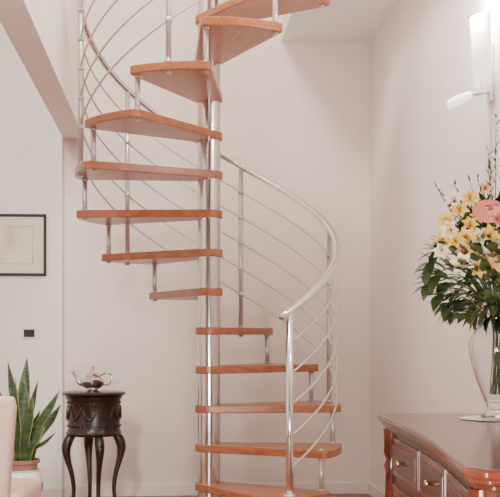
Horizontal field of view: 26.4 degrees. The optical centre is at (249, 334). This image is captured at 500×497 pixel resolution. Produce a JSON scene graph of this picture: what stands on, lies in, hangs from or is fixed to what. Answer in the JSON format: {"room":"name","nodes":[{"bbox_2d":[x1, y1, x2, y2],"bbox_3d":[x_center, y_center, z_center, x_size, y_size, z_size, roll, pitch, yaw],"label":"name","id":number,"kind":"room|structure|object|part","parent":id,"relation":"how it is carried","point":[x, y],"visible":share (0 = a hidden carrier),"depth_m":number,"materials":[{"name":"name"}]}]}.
{"room":"living room","nodes":[
{"label":"living room","id":0,"kind":"room"},
{"bbox_2d":[0,22,63,496],"bbox_3d":[-2.445,-1.170,6.662,2.531,4.400,0.220,0,0,-4],"label":"wall","id":1,"kind":"structure","parent":0,"point":[31,142],"depth_m":6.64,"materials":[{"name":"paint"}]},
{"bbox_2d":[0,214,45,275],"bbox_3d":[-1.491,-0.560,6.613,0.445,0.384,0.022,0,0,-4],"label":"framed picture","id":2,"kind":"object","parent":1,"relation":"attached to","point":[22,236],"visible":1,"depth_m":6.62,"materials":[{"name":"beige paper"}]},
{"bbox_3d":[-1.491,-0.744,6.613,0.445,0.016,0.022,0,0,-4],"label":"frame","id":3,"kind":"part","parent":2,"relation":"part of","materials":[{"name":"black wood"}]},
{"bbox_3d":[-1.491,-0.376,6.613,0.445,0.016,0.022,0,0,-4],"label":"frame","id":4,"kind":"part","parent":2,"relation":"part of","materials":[{"name":"black wood"}]},
{"bbox_3d":[-1.277,-0.560,6.629,0.016,0.384,0.022,0,0,-4],"label":"frame","id":5,"kind":"part","parent":2,"relation":"part of","materials":[{"name":"black wood"}]},
{"bbox_2d":[22,327,37,338],"bbox_3d":[-1.371,-0.013,6.627,0.098,0.075,0.012,0,0,-4],"label":"light switch","id":6,"kind":"object","parent":1,"relation":"attached to","point":[27,332],"visible":1,"depth_m":6.62,"materials":[{"name":"black plastic"}]},
{"bbox_2d":[41,488,61,496],"bbox_3d":[-2.436,0.993,6.545,2.531,0.075,0.015,0,0,-4],"label":"baseboard","id":7,"kind":"structure","parent":1,"relation":"attached to","point":[46,492],"depth_m":6.63,"materials":[{"name":"beige paint"}]},
{"bbox_2d":[0,0,84,139],"bbox_3d":[-0.796,-2.308,2.484,0.130,2.125,8.600,0,0,-4],"label":"beam","id":8,"kind":"structure","parent":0,"point":[43,33],"depth_m":5.12,"materials":[{"name":"white paint"}]},
{"bbox_2d":[64,0,369,484],"bbox_3d":[-0.156,-1.170,6.895,2.069,4.400,0.100,0,0,-4],"label":"wall","id":9,"kind":"structure","parent":0,"point":[296,114],"depth_m":6.85,"materials":[{"name":"paint"}]},
{"bbox_2d":[64,482,368,496],"bbox_3d":[-0.201,0.993,6.833,1.969,0.075,0.015,0,0,-4],"label":"baseboard","id":10,"kind":"structure","parent":9,"relation":"attached to","point":[332,487],"depth_m":6.80,"materials":[{"name":"beige paint"}]},
{"bbox_2d":[127,494,371,496],"bbox_3d":[-1.095,1.080,2.512,4.600,0.100,8.700,0,0,-4],"label":"floor","id":11,"kind":"structure","parent":0,"point":[331,495],"depth_m":6.79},
{"bbox_2d":[0,396,40,496],"bbox_3d":[-1.025,0.621,3.859,0.452,0.822,0.548,0,0,0],"label":"upholstered chair","id":12,"kind":"object","parent":11,"relation":"on","point":[9,486],"visible":1,"depth_m":3.63,"materials":[{"name":"beige fabric"}]},
{"bbox_3d":[-1.025,0.600,3.908,0.440,0.100,0.450,0,0,0],"label":"seat","id":13,"kind":"part","parent":12,"relation":"part of","materials":[{"name":"beige fabric"}]},
{"bbox_2d":[0,358,60,492],"bbox_3d":[-1.154,0.572,5.356,0.416,0.922,0.260,0,0,0],"label":"potted snake plant","id":14,"kind":"object","parent":11,"relation":"on","point":[29,430],"visible":0.7,"depth_m":5.32,"materials":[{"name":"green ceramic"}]},
{"bbox_3d":[-1.148,0.659,5.356,0.180,0.069,0.180,0,0,0],"label":"pot","id":15,"kind":"part","parent":14,"relation":"part of","materials":[{"name":"brown ceramic"}]},
{"bbox_3d":[-1.148,0.782,5.356,0.208,0.215,0.208,0,0,0],"label":"ceramic pot","id":16,"kind":"part","parent":14,"relation":"part of","materials":[{"name":"white ceramic"}]},
{"bbox_2d":[62,390,125,496],"bbox_3d":[-0.907,0.679,6.184,0.368,0.697,0.368,0,0,0],"label":"side table","id":17,"kind":"object","parent":11,"relation":"on","point":[89,415],"visible":1,"depth_m":6.07,"materials":[{"name":"brown wood"}]},
{"bbox_2d":[71,366,112,391],"bbox_3d":[-0.917,0.254,6.164,0.200,0.152,0.153,0,0,37],"label":"teapot","id":18,"kind":"object","parent":17,"relation":"on","point":[93,381],"visible":1,"depth_m":6.13,"materials":[{"name":"silver metal"}]},
{"bbox_3d":[-1.000,0.249,6.164,0.078,0.099,0.030,0,0,0],"label":"spout","id":19,"kind":"part","parent":18,"relation":"part of","materials":[{"name":"silver metal"}]},
{"bbox_2d":[75,0,341,496],"bbox_3d":[-0.216,-1.165,5.600,1.418,4.390,1.418,0,0,0],"label":"spiral staircase","id":20,"kind":"structure","parent":11,"relation":"on","point":[229,29],"depth_m":5.54,"materials":[{"name":"brown wood"}]},
{"bbox_3d":[-0.216,-1.436,5.600,1.380,2.733,1.380,0,0,0],"label":"handrail","id":21,"kind":"part","parent":20,"relation":"part of","materials":[{"name":"silver metal"}]},
{"bbox_3d":[0.188,0.459,5.063,0.080,1.142,0.080,0,0,0],"label":"newel post","id":22,"kind":"part","parent":20,"relation":"part of","materials":[{"name":"silver metal"}]},
{"bbox_2d":[378,413,499,496],"bbox_3d":[0.690,0.640,2.690,0.570,0.780,1.436,0,0,0],"label":"sideboard","id":23,"kind":"object","parent":11,"relation":"on","point":[426,454],"visible":1,"depth_m":2.75,"materials":[{"name":"brown wood"}]},
{"bbox_3d":[0.439,0.375,3.099,0.027,0.020,0.020,0,0,0],"label":"knob","id":24,"kind":"part","parent":23,"relation":"part of","materials":[{"name":"gold metal"}]},
{"bbox_3d":[0.461,0.660,3.099,0.029,0.400,0.381,0,0,-3],"label":"door panel","id":25,"kind":"part","parent":23,"relation":"part of","materials":[{"name":"brown wood"}]},
{"bbox_3d":[0.461,0.372,3.099,0.029,0.115,0.381,0,0,-3],"label":"drawer","id":26,"kind":"part","parent":23,"relation":"part of","materials":[{"name":"brown wood"}]},
{"bbox_3d":[0.454,0.375,2.689,0.027,0.020,0.020,0,0,0],"label":"knob","id":27,"kind":"part","parent":23,"relation":"part of","materials":[{"name":"gold metal"}]},
{"bbox_3d":[0.473,0.372,2.689,0.032,0.115,0.360,0,0,0],"label":"drawer","id":28,"kind":"part","parent":23,"relation":"part of","materials":[{"name":"brown wood"}]},
{"bbox_3d":[0.461,0.372,2.280,0.029,0.115,0.378,0,0,3],"label":"drawer","id":29,"kind":"part","parent":23,"relation":"part of","materials":[{"name":"brown wood"}]},
{"bbox_2d":[461,416,499,420],"bbox_3d":[0.735,0.247,3.165,0.223,0.001,0.226,0,0,0],"label":"lace doily","id":30,"kind":"object","parent":23,"relation":"on","point":[478,418],"visible":0.78,"depth_m":3.15,"materials":[{"name":"white fabric"}]},
{"bbox_2d":[469,306,499,418],"bbox_3d":[0.735,0.081,3.165,0.166,0.330,0.166,0,0,0],"label":"flower vase","id":31,"kind":"object","parent":30,"relation":"on","point":[484,342],"visible":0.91,"depth_m":3.12,"materials":[{"name":"clear glass"}]},
{"bbox_2d":[411,113,499,331],"bbox_3d":[0.728,-0.248,3.171,0.512,0.849,0.440,0,0,0],"label":"flower bouquet","id":32,"kind":"object","parent":31,"relation":"in","point":[478,225],"visible":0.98,"depth_m":3.07,"materials":[{"name":"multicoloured plant"}]},
{"bbox_2d":[281,0,398,42],"bbox_3d":[0.611,-1.960,5.298,0.580,0.120,3.200,0,0,-4],"label":"ceiling","id":33,"kind":"structure","parent":0,"point":[342,20],"depth_m":6.47,"materials":[{"name":"white paint"}]},
{"bbox_2d":[370,0,499,492],"bbox_3d":[1.152,-1.170,2.631,0.100,4.400,8.600,0,0,-4],"label":"wall","id":34,"kind":"structure","parent":0,"point":[421,54],"depth_m":5.57,"materials":[{"name":"paint"}]},
{"bbox_2d":[368,482,384,496],"bbox_3d":[1.095,0.993,2.619,0.015,0.075,8.585,0,0,-4],"label":"baseboard","id":35,"kind":"structure","parent":34,"relation":"attached to","point":[373,490],"depth_m":6.68,"materials":[{"name":"beige paint"}]},
{"bbox_2d":[446,11,493,108],"bbox_3d":[0.907,-1.099,4.315,0.195,0.364,0.147,0,0,33],"label":"wall sconce","id":36,"kind":"object","parent":34,"relation":"attached to","point":[482,47],"visible":1,"depth_m":4.25,"materials":[{"name":"white glass"}]},
{"bbox_3d":[0.848,-0.952,4.311,0.108,0.071,0.042,0,0,0],"label":"arm glass","id":37,"kind":"part","parent":36,"relation":"part of","materials":[{"name":"white glass"}]},
{"bbox_3d":[0.931,-0.977,4.301,0.074,0.021,0.018,0,0,12],"label":"sconce arm","id":38,"kind":"part","parent":36,"relation":"part of","materials":[{"name":"white metal"}]},
{"bbox_3d":[0.921,-1.145,4.291,0.061,0.270,0.181,0,0,-4],"label":"lamp shade","id":39,"kind":"part","parent":36,"relation":"part of","materials":[{"name":"white glass"}]}
]}

